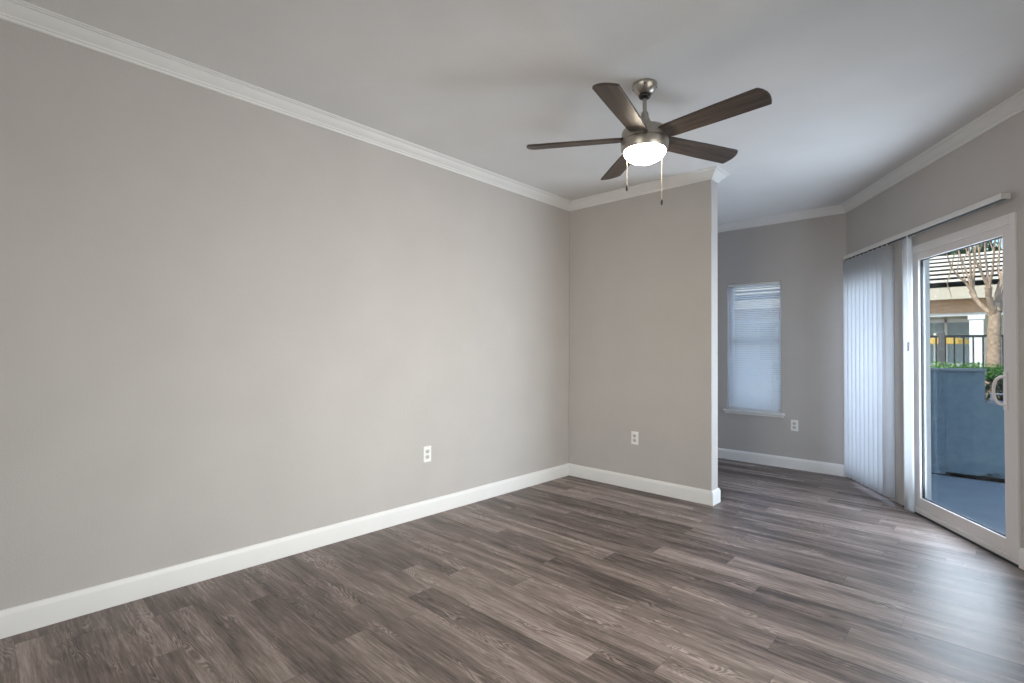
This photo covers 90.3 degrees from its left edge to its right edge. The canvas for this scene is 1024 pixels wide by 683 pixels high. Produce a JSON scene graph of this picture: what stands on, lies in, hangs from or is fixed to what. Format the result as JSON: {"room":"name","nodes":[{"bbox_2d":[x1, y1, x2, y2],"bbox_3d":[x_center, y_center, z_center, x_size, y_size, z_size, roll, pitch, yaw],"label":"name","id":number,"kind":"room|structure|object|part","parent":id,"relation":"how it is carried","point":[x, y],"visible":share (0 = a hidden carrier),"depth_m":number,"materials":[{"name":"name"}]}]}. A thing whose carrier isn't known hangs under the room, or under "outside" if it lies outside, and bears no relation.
{"room":"empty living room","nodes":[
{"label":"empty living room","id":0,"kind":"room"},
{"bbox_2d":[0,19,569,609],"bbox_3d":[-2.036,-0.093,2.433,0.150,2.713,11.543,-1,-1,43],"label":"wall","id":1,"kind":"structure","parent":0,"point":[227,323],"depth_m":2.81,"materials":[{"name":"beige paint"}]},
{"bbox_2d":[0,463,568,638],"bbox_3d":[-2.684,1.187,1.608,0.015,0.116,9.500,-1,-1,43],"label":"baseboard","id":2,"kind":"structure","parent":1,"relation":"attached to","point":[19,619],"depth_m":2.80,"materials":[{"name":"white paint"}]},
{"bbox_2d":[423,446,430,462],"bbox_3d":[-0.632,0.841,3.800,0.009,0.117,0.072,-1,-1,43],"label":"wall outlet","id":3,"kind":"object","parent":1,"relation":"attached to","point":[426,450],"visible":1,"depth_m":3.80,"materials":[{"name":"white plastic"}]},
{"bbox_2d":[0,0,1023,232],"bbox_3d":[-0.636,-1.427,1.047,3.809,0.076,11.393,-1,-1,43],"label":"trim","id":4,"kind":"structure","parent":1,"relation":"attached to","point":[19,12],"depth_m":3.26,"materials":[{"name":"white paint"}]},
{"bbox_2d":[0,458,1023,682],"bbox_3d":[-0.654,1.307,0.997,4.109,0.120,11.693,-1,-1,43],"label":"floor","id":5,"kind":"structure","parent":0,"point":[794,576],"depth_m":2.46,"materials":[{"name":"plastic"}]},
{"bbox_2d":[22,0,1023,224],"bbox_3d":[-0.636,-1.575,1.049,4.109,0.220,11.693,-1,-1,43],"label":"ceiling","id":6,"kind":"structure","parent":0,"point":[858,90],"depth_m":2.67,"materials":[{"name":"white paint"}]},
{"bbox_2d":[527,78,771,204],"bbox_3d":[0.755,-1.075,2.780,1.238,0.700,1.268,-1,-1,43],"label":"ceiling fan","id":7,"kind":"object","parent":6,"relation":"hanging from","point":[644,141],"visible":1,"depth_m":2.71,"materials":[{"name":"silver metal"}]},
{"bbox_3d":[0.362,-1.125,2.898,0.562,0.011,0.134,0,12,12],"label":"blade","id":8,"kind":"part","parent":7,"relation":"part of","materials":[{"name":"brown wood"}]},
{"bbox_3d":[0.695,-1.117,3.197,0.134,0.011,0.562,-13,0,-6],"label":"blade","id":9,"kind":"part","parent":7,"relation":"part of","materials":[{"name":"brown wood"}]},
{"bbox_3d":[0.543,-1.131,2.489,0.134,0.011,0.562,15,6,29],"label":"blade","id":10,"kind":"part","parent":7,"relation":"part of","materials":[{"name":"brown wood"}]},
{"bbox_3d":[1.082,-1.119,2.973,0.562,0.011,0.134,1,-14,-24],"label":"blade","id":11,"kind":"part","parent":7,"relation":"part of","materials":[{"name":"brown wood"}]},
{"bbox_3d":[0.989,-1.128,2.535,0.134,0.011,0.562,18,-13,-40],"label":"blade","id":12,"kind":"part","parent":7,"relation":"part of","materials":[{"name":"brown wood"}]},
{"bbox_2d":[569,179,717,490],"bbox_3d":[1.137,-0.032,4.655,1.431,2.713,0.130,-1,-1,43],"label":"wall partition","id":13,"kind":"structure","parent":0,"point":[643,304],"depth_m":4.50,"materials":[{"name":"beige paint"}]},
{"bbox_2d":[631,431,637,444],"bbox_3d":[1.102,0.867,4.572,0.072,0.117,0.009,-1,-1,43],"label":"wall outlet","id":14,"kind":"object","parent":13,"relation":"attached to","point":[634,435],"visible":1,"depth_m":4.57,"materials":[{"name":"white plastic"}]},
{"bbox_2d":[569,463,720,505],"bbox_3d":[1.135,1.266,4.627,1.446,0.116,0.160,-1,-1,43],"label":"baseboard","id":15,"kind":"structure","parent":13,"relation":"attached to","point":[702,496],"depth_m":4.46,"materials":[{"name":"white paint"}]},
{"bbox_2d":[718,213,845,464],"bbox_3d":[2.691,-0.001,5.806,2.120,2.713,0.150,-1,-1,43],"label":"wall","id":16,"kind":"structure","parent":0,"point":[806,255],"depth_m":5.39,"materials":[{"name":"beige paint"}]},
{"bbox_2d":[723,283,784,417],"bbox_3d":[2.734,0.083,5.733,0.646,1.482,0.174,-1,-1,43],"label":"window","id":17,"kind":"structure","parent":16,"relation":"in","point":[733,411],"depth_m":5.70,"materials":[{"name":"white plastic"}]},
{"bbox_3d":[2.709,0.801,5.699,0.646,0.045,0.114,-1,-1,43],"label":"sill","id":18,"kind":"part","parent":17,"relation":"part of","materials":[{"name":"white paint"}]},
{"bbox_2d":[728,281,780,412],"bbox_3d":[2.713,0.057,5.707,0.560,1.429,0.040,-1,-1,43],"label":"mini blind","id":19,"kind":"object","parent":17,"relation":"attached to","point":[772,349],"visible":1,"depth_m":5.69,"materials":[{"name":"white plastic"}]},
{"bbox_3d":[2.711,0.764,5.697,0.556,0.014,0.026,-1,-1,43],"label":"rail","id":20,"kind":"part","parent":19,"relation":"part of","materials":[{"name":"white plastic"}]},
{"bbox_3d":[2.857,0.061,5.576,0.002,1.402,0.034,-1,-1,43],"label":"ladder cord","id":21,"kind":"part","parent":19,"relation":"part of","materials":[{"name":"white fabric"}]},
{"bbox_2d":[718,448,847,476],"bbox_3d":[1.995,1.280,5.116,2.030,0.116,1.763,-1,-1,43],"label":"baseboard","id":22,"kind":"structure","parent":16,"relation":"attached to","point":[750,457],"depth_m":5.45,"materials":[{"name":"white paint"}]},
{"bbox_2d":[791,420,797,430],"bbox_3d":[2.991,0.890,5.393,0.072,0.117,0.009,-1,-1,43],"label":"wall outlet","id":23,"kind":"object","parent":16,"relation":"attached to","point":[794,423],"visible":1,"depth_m":5.39,"materials":[{"name":"white plastic"}]},
{"bbox_2d":[735,250,1002,396],"bbox_3d":[10.476,-0.273,13.452,15.200,4.135,2.991,-1,-1,43],"label":"building","id":24,"kind":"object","parent":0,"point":[959,314],"visible":0.19,"depth_m":12.38,"materials":[{"name":"grey paint"}]},
{"bbox_3d":[8.684,0.066,16.652,1.100,1.110,0.050,-1,-1,43],"label":"pane","id":25,"kind":"part","parent":24,"relation":"part of","materials":[{"name":"white glass"}]},
{"bbox_3d":[9.887,-0.636,12.829,15.000,0.070,0.200,-1,-1,43],"label":"white soffit trim","id":26,"kind":"part","parent":24,"relation":"part of","materials":[{"name":"white paint"}]},
{"bbox_3d":[11.745,0.033,13.777,1.100,1.110,0.050,-1,-1,43],"label":"pane","id":27,"kind":"part","parent":24,"relation":"part of","materials":[{"name":"clear glass"}]},
{"bbox_2d":[846,110,1023,547],"bbox_3d":[3.119,-0.041,3.462,0.150,2.713,3.320,0,-1,11],"label":"wall","id":28,"kind":"structure","parent":0,"point":[991,164],"depth_m":3.60,"materials":[{"name":"beige paint"}]},
{"bbox_2d":[843,192,1010,511],"bbox_3d":[3.087,0.223,3.964,0.096,2.162,2.045,0,-1,11],"label":"vertical blind","id":29,"kind":"object","parent":28,"relation":"attached to","point":[868,282],"visible":1,"depth_m":4.33,"materials":[{"name":"white plastic"}]},
{"bbox_2d":[902,212,1020,566],"bbox_3d":[3.093,0.283,3.524,0.182,2.066,1.165,0,-1,11],"label":"door","id":30,"kind":"structure","parent":28,"relation":"in","point":[1006,547],"depth_m":3.30,"materials":[{"name":"white plastic"}]},
{"bbox_3d":[2.949,0.297,3.076,0.075,0.230,0.029,-1,-1,43],"label":"handle","id":31,"kind":"part","parent":30,"relation":"part of","materials":[{"name":"white plastic"}]},
{"bbox_2d":[930,370,1004,478],"bbox_3d":[5.677,0.830,4.301,4.480,1.075,0.180,-1,-1,43],"label":"wall","id":32,"kind":"structure","parent":0,"point":[968,432],"depth_m":5.19,"materials":[{"name":"blue paint"}]},
{"bbox_2d":[930,367,1002,403],"bbox_3d":[5.685,0.440,4.313,4.480,0.345,0.225,-1,-1,43],"label":"trim","id":33,"kind":"structure","parent":32,"relation":"attached to","point":[931,368],"depth_m":5.21,"materials":[{"name":"grey paint"}]},
{"bbox_2d":[931,472,1004,482],"bbox_3d":[5.694,1.470,4.311,4.480,0.256,0.100,-1,-1,43],"label":"trim","id":34,"kind":"structure","parent":32,"relation":"attached to","point":[956,474],"depth_m":5.17,"materials":[{"name":"black"}]},
{"bbox_2d":[931,474,1005,534],"bbox_3d":[3.716,1.425,2.952,5.500,0.170,4.430,-1,-1,43],"label":"floor","id":35,"kind":"structure","parent":0,"point":[981,501],"depth_m":4.45,"materials":[{"name":"concrete"}]},
{"bbox_2d":[946,473,1003,482],"bbox_3d":[4.815,1.339,4.990,0.908,0.091,0.124,-1,-1,43],"label":"leaf litter","id":36,"kind":"object","parent":35,"relation":"on","point":[962,475],"visible":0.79,"depth_m":5.13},
{"bbox_3d":[8.776,1.750,11.619,19.000,0.020,7.600,-1,-1,43],"label":"floor","id":37,"kind":"structure","parent":0,"visible":0},
{"bbox_2d":[930,333,968,363],"bbox_3d":[9.155,0.776,11.012,1.016,1.910,1.016,1,-1,-24],"label":"market umbrella","id":38,"kind":"object","parent":37,"relation":"on","point":[932,340],"visible":0.35,"depth_m":10.59,"materials":[{"name":"yellow fabric"}]},
{"label":"outside","id":39,"kind":"structure","parent":0,"visible":0},
{"bbox_3d":[17.898,2.067,16.214,90.000,0.350,120.000,-1,-1,43],"label":"ground","id":40,"kind":"structure","parent":39,"visible":0},
{"bbox_2d":[930,361,1003,400],"bbox_3d":[5.968,0.935,6.008,4.351,1.392,0.806,-1,-1,43],"label":"clipped hedge","id":41,"kind":"object","parent":40,"relation":"on","point":[994,372],"visible":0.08,"depth_m":6.13,"materials":[{"name":"green plant"}]},
{"bbox_2d":[930,332,1003,367],"bbox_3d":[7.153,0.753,7.129,5.000,1.810,0.075,-1,-1,43],"label":"iron fence","id":42,"kind":"object","parent":40,"relation":"on","point":[941,336],"visible":0.09,"depth_m":7.65,"materials":[{"name":"black metal"}]},
{"bbox_3d":[6.523,0.760,7.721,0.075,1.810,0.075,-1,-1,43],"label":"fence post","id":43,"kind":"part","parent":42,"relation":"part of","materials":[{"name":"grey metal"}]},
{"bbox_3d":[7.154,0.637,7.131,5.000,1.472,0.035,-1,-1,43],"label":"rail","id":44,"kind":"part","parent":42,"relation":"part of","materials":[{"name":"black metal"}]},
{"bbox_2d":[937,239,1002,256],"bbox_3d":[18.121,-1.295,21.614,6.588,6.672,5.148,-1,-1,43],"label":"tree","id":45,"kind":"object","parent":40,"relation":"on","point":[963,251],"visible":0.02,"depth_m":19.99,"materials":[{"name":"green plant"}]},
{"bbox_2d":[946,238,1002,401],"bbox_3d":[6.350,-0.148,6.924,0.993,3.694,0.642,1,-1,-38],"label":"bare tree","id":46,"kind":"object","parent":40,"relation":"on","point":[994,309],"visible":0.61,"depth_m":6.75,"materials":[{"name":"brown plant"}]},
{"bbox_2d":[989,393,1002,400],"bbox_3d":[6.012,1.074,4.625,2.440,1.062,0.022,-1,-1,43],"label":"railing","id":47,"kind":"object","parent":40,"relation":"on","point":[991,397],"visible":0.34,"depth_m":5.45,"materials":[{"name":"white metal"}]},
{"bbox_3d":[-0.144,-0.149,-1.334,0.150,2.713,8.643,-1,-1,43],"label":"wall","id":48,"kind":"structure","parent":0,"visible":0},
{"bbox_2d":[1018,547,1023,569],"bbox_3d":[0.094,1.158,-0.929,0.564,0.116,9.592,0,-1,40],"label":"baseboard","id":49,"kind":"structure","parent":48,"relation":"attached to","point":[1021,550],"depth_m":2.92,"materials":[{"name":"white paint"}]}
]}

